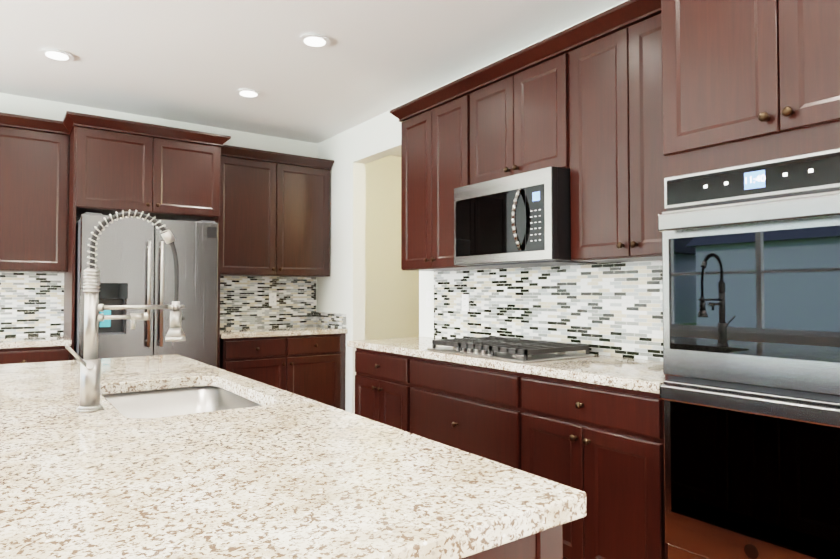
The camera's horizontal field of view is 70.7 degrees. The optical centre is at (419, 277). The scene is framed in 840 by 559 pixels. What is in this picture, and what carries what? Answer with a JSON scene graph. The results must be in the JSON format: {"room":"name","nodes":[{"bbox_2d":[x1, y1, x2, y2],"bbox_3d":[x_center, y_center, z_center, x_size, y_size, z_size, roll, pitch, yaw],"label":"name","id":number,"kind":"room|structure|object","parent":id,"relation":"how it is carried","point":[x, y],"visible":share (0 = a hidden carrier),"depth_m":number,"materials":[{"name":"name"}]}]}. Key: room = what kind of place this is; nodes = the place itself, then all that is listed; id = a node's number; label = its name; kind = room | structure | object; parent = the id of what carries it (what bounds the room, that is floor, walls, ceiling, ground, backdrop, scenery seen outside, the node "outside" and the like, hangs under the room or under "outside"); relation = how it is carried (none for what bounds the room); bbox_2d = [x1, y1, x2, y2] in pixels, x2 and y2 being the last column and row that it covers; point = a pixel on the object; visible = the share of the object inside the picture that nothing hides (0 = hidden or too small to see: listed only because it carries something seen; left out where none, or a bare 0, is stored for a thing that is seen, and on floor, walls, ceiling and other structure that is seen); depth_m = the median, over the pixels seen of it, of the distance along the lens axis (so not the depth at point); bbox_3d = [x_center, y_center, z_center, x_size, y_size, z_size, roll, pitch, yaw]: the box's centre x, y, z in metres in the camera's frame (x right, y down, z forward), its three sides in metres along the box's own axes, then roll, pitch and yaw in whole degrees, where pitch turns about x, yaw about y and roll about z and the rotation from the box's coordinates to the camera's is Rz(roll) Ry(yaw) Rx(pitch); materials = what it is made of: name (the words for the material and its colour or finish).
{"room":"kitchen","nodes":[
{"label":"kitchen","id":0,"kind":"room"},
{"bbox_2d":[0,93,418,339],"bbox_3d":[-3.099,-0.016,4.562,7.926,2.750,0.150,1,-2,-36],"label":"wall","id":1,"kind":"structure","parent":0,"point":[391,298],"depth_m":6.36,"materials":[{"name":"white paint"}]},
{"bbox_2d":[0,115,71,274],"bbox_3d":[-3.133,-0.594,4.261,1.024,1.090,0.322,1,-2,-36],"label":"upper cabinet","id":2,"kind":"object","parent":1,"relation":"attached to","point":[36,224],"depth_m":4.30,"materials":[{"name":"brown wood"}]},
{"bbox_2d":[68,115,223,222],"bbox_3d":[-2.207,-0.807,4.742,1.036,0.640,0.627,1,-2,-36],"label":"upper cabinet","id":3,"kind":"object","parent":1,"relation":"attached to","point":[165,173],"depth_m":4.45,"materials":[{"name":"brown wood"}]},
{"bbox_2d":[0,272,345,336],"bbox_3d":[-2.200,0.206,4.727,3.306,0.486,0.616,1,-2,-36],"label":"backsplash","id":4,"kind":"structure","parent":1,"relation":"attached to","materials":[{"name":"tile"}]},
{"bbox_2d":[269,293,275,305],"bbox_3d":[-1.407,0.207,5.658,0.072,0.116,0.008,1,-2,-36],"label":"outlet","id":5,"kind":"object","parent":4,"relation":"attached to","point":[272,296],"depth_m":5.65,"materials":[{"name":"white plastic"}]},
{"bbox_2d":[218,147,331,278],"bbox_3d":[-1.396,-0.562,5.504,1.096,1.090,0.322,1,-2,-36],"label":"upper cabinet","id":6,"kind":"object","parent":1,"relation":"attached to","point":[268,212],"depth_m":5.37,"materials":[{"name":"brown wood"}]},
{"bbox_2d":[0,0,625,156],"bbox_3d":[-0.391,-1.516,0.815,7.926,0.060,9.557,1,-2,-36],"label":"ceiling","id":7,"kind":"structure","parent":0,"point":[200,62],"depth_m":3.71,"materials":[{"name":"white paint"}]},
{"bbox_2d":[39,49,73,61],"bbox_3d":[-2.290,-1.403,3.736,0.190,0.014,0.190,1,-2,-36],"label":"recessed light","id":8,"kind":"object","parent":7,"relation":"in","point":[57,55],"visible":0.98,"depth_m":3.72,"materials":[{"name":"white plastic"}]},
{"bbox_2d":[235,89,260,97],"bbox_3d":[-1.290,-1.385,4.451,0.190,0.014,0.190,1,-2,-36],"label":"recessed light","id":9,"kind":"object","parent":7,"relation":"in","point":[249,93],"visible":0.98,"depth_m":4.43,"materials":[{"name":"white plastic"}]},
{"bbox_2d":[299,34,330,47],"bbox_3d":[-0.626,-1.409,3.525,0.190,0.014,0.190,1,-2,-36],"label":"recessed light","id":10,"kind":"object","parent":7,"relation":"in","point":[314,40],"visible":0.94,"depth_m":3.51,"materials":[{"name":"white plastic"}]},
{"bbox_2d":[317,0,627,413],"bbox_3d":[0.473,-0.031,3.951,0.128,2.750,5.004,1,-2,-36],"label":"wall","id":11,"kind":"structure","parent":0,"point":[341,289],"depth_m":5.40,"materials":[{"name":"white paint"}]},
{"bbox_2d":[426,291,431,306],"bbox_3d":[0.064,0.160,4.397,0.012,0.116,0.072,1,-2,-36],"label":"switch","id":12,"kind":"object","parent":11,"relation":"attached to","point":[428,293],"depth_m":4.39,"materials":[{"name":"white plastic"}]},
{"bbox_2d":[399,80,510,271],"bbox_3d":[0.207,-0.612,3.948,0.322,1.110,0.738,1,-2,-36],"label":"upper cabinet","id":13,"kind":"object","parent":11,"relation":"attached to","point":[433,129],"depth_m":3.85,"materials":[{"name":"brown wood"}]},
{"bbox_2d":[467,36,562,184],"bbox_3d":[0.643,-0.860,3.345,0.322,0.645,0.760,1,-2,-36],"label":"upper cabinet","id":14,"kind":"object","parent":11,"relation":"attached to","point":[515,107],"depth_m":3.22,"materials":[{"name":"brown wood"}]},
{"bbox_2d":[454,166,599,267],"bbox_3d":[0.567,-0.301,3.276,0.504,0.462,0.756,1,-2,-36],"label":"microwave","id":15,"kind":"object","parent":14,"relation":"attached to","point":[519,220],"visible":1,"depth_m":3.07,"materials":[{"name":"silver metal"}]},
{"bbox_2d":[434,260,662,360],"bbox_3d":[0.749,0.174,3.439,0.009,0.486,2.215,1,-2,-36],"label":"backsplash","id":16,"kind":"structure","parent":11,"relation":"attached to","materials":[{"name":"tile"}]},
{"bbox_2d":[462,294,468,310],"bbox_3d":[0.307,0.171,4.042,0.008,0.116,0.072,1,-2,-36],"label":"outlet","id":17,"kind":"object","parent":16,"relation":"attached to","point":[465,297],"depth_m":4.03,"materials":[{"name":"white plastic"}]},
{"bbox_2d":[563,0,665,263],"bbox_3d":[1.065,-0.642,2.749,0.322,1.110,0.691,1,-2,-36],"label":"upper cabinet","id":18,"kind":"object","parent":11,"relation":"attached to","point":[621,112],"depth_m":2.73,"materials":[{"name":"brown wood"}]},
{"bbox_2d":[655,0,839,183],"bbox_3d":[1.381,-0.792,2.049,0.627,0.846,0.796,1,-2,-36],"label":"upper cabinet","id":19,"kind":"object","parent":11,"relation":"attached to","point":[738,82],"depth_m":1.96,"materials":[{"name":"brown wood"}]},
{"bbox_2d":[658,148,839,558],"bbox_3d":[1.326,0.334,1.981,0.706,1.400,0.756,1,-2,-36],"label":"wall oven","id":20,"kind":"object","parent":19,"relation":"in","point":[750,391],"visible":1,"depth_m":1.86,"materials":[{"name":"silver metal"}]},
{"bbox_2d":[745,175,764,183],"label":"clock","id":21,"kind":"object","parent":20,"relation":"on","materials":[{"name":"white glass"}]},
{"bbox_3d":[-0.391,1.293,0.744,7.926,0.060,9.557,1,-2,-36],"label":"floor","id":22,"kind":"structure","parent":0,"visible":0},
{"bbox_2d":[0,343,73,363],"bbox_3d":[-2.852,0.914,4.236,0.552,0.874,0.627,1,-2,-36],"label":"base cabinet","id":23,"kind":"object","parent":22,"relation":"on","point":[14,355],"depth_m":4.03,"materials":[{"name":"brown wood"}]},
{"bbox_2d":[0,335,71,350],"bbox_3d":[-3.079,0.453,4.074,1.124,0.040,0.646,1,-2,-36],"label":"countertop","id":24,"kind":"structure","parent":23,"relation":"on","point":[6,341],"depth_m":4.09,"materials":[{"name":"beige stone"}]},
{"bbox_2d":[74,212,217,366],"bbox_3d":[-2.135,0.464,4.551,0.908,1.790,0.911,1,-2,-36],"label":"refrigerator","id":25,"kind":"object","parent":22,"relation":"on","point":[134,263],"visible":0.6,"depth_m":4.22,"materials":[{"name":"silver metal"}]},
{"bbox_2d":[217,335,345,410],"bbox_3d":[-1.308,0.942,5.341,1.114,0.874,0.627,1,-2,-36],"label":"base cabinet","id":26,"kind":"object","parent":22,"relation":"on","point":[312,367],"depth_m":5.13,"materials":[{"name":"brown wood"}]},
{"bbox_2d":[217,327,347,338],"bbox_3d":[-1.314,0.485,5.336,1.145,0.040,0.646,1,-2,-36],"label":"countertop","id":27,"kind":"structure","parent":26,"relation":"on","point":[222,332],"depth_m":5.17,"materials":[{"name":"beige stone"}]},
{"bbox_2d":[355,348,402,429],"bbox_3d":[-0.006,0.907,3.944,0.627,0.874,0.655,1,-2,-36],"label":"base cabinet","id":28,"kind":"object","parent":22,"relation":"on","point":[379,375],"depth_m":3.76,"materials":[{"name":"brown wood"}]},
{"bbox_2d":[403,356,514,467],"bbox_3d":[0.451,0.891,3.306,0.627,0.874,0.915,1,-2,-36],"label":"base cabinet","id":29,"kind":"object","parent":22,"relation":"on","point":[463,407],"depth_m":3.10,"materials":[{"name":"brown wood"}]},
{"bbox_2d":[472,530,562,558],"bbox_3d":[-0.817,0.853,1.842,0.790,0.874,2.656,1,-2,-36],"label":"kitchen island","id":30,"kind":"object","parent":22,"relation":"on","point":[549,546],"depth_m":0.94,"materials":[{"name":"brown wood"}]},
{"bbox_2d":[0,354,585,558],"bbox_3d":[-0.948,0.394,1.767,1.069,0.040,2.713,1,-2,-36],"label":"island countertop","id":31,"kind":"structure","parent":30,"relation":"on","point":[183,458],"depth_m":1.04,"materials":[{"name":"beige stone"}]},
{"bbox_2d":[65,209,185,411],"bbox_3d":[-0.846,0.086,1.720,0.322,0.573,0.085,1,-2,-36],"label":"faucet","id":32,"kind":"object","parent":31,"relation":"on","point":[90,379],"visible":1,"depth_m":1.67,"materials":[{"name":"silver metal"}]},
{"bbox_2d":[103,386,261,417],"bbox_3d":[-0.788,0.530,1.945,0.485,0.222,0.790,1,-2,-36],"label":"sink","id":33,"kind":"object","parent":31,"relation":"in","point":[145,401],"depth_m":2.25,"materials":[{"name":"silver metal"}]},
{"bbox_2d":[515,372,667,558],"bbox_3d":[0.930,0.874,2.638,0.627,0.874,0.730,1,-2,-36],"label":"base cabinet","id":34,"kind":"object","parent":22,"relation":"on","point":[607,444],"depth_m":2.39,"materials":[{"name":"brown wood"}]},
{"bbox_2d":[347,336,667,395],"bbox_3d":[0.447,0.433,3.307,0.646,0.040,2.363,1,-2,-36],"label":"countertop","id":35,"kind":"structure","parent":34,"relation":"on","point":[631,373],"depth_m":2.76,"materials":[{"name":"beige stone"}]},
{"bbox_2d":[427,336,593,362],"bbox_3d":[0.470,0.381,3.224,0.515,0.058,0.770,1,-2,-36],"label":"cooktop","id":36,"kind":"object","parent":35,"relation":"in","point":[514,350],"visible":1,"depth_m":3.04,"materials":[{"name":"silver metal"}]}
]}

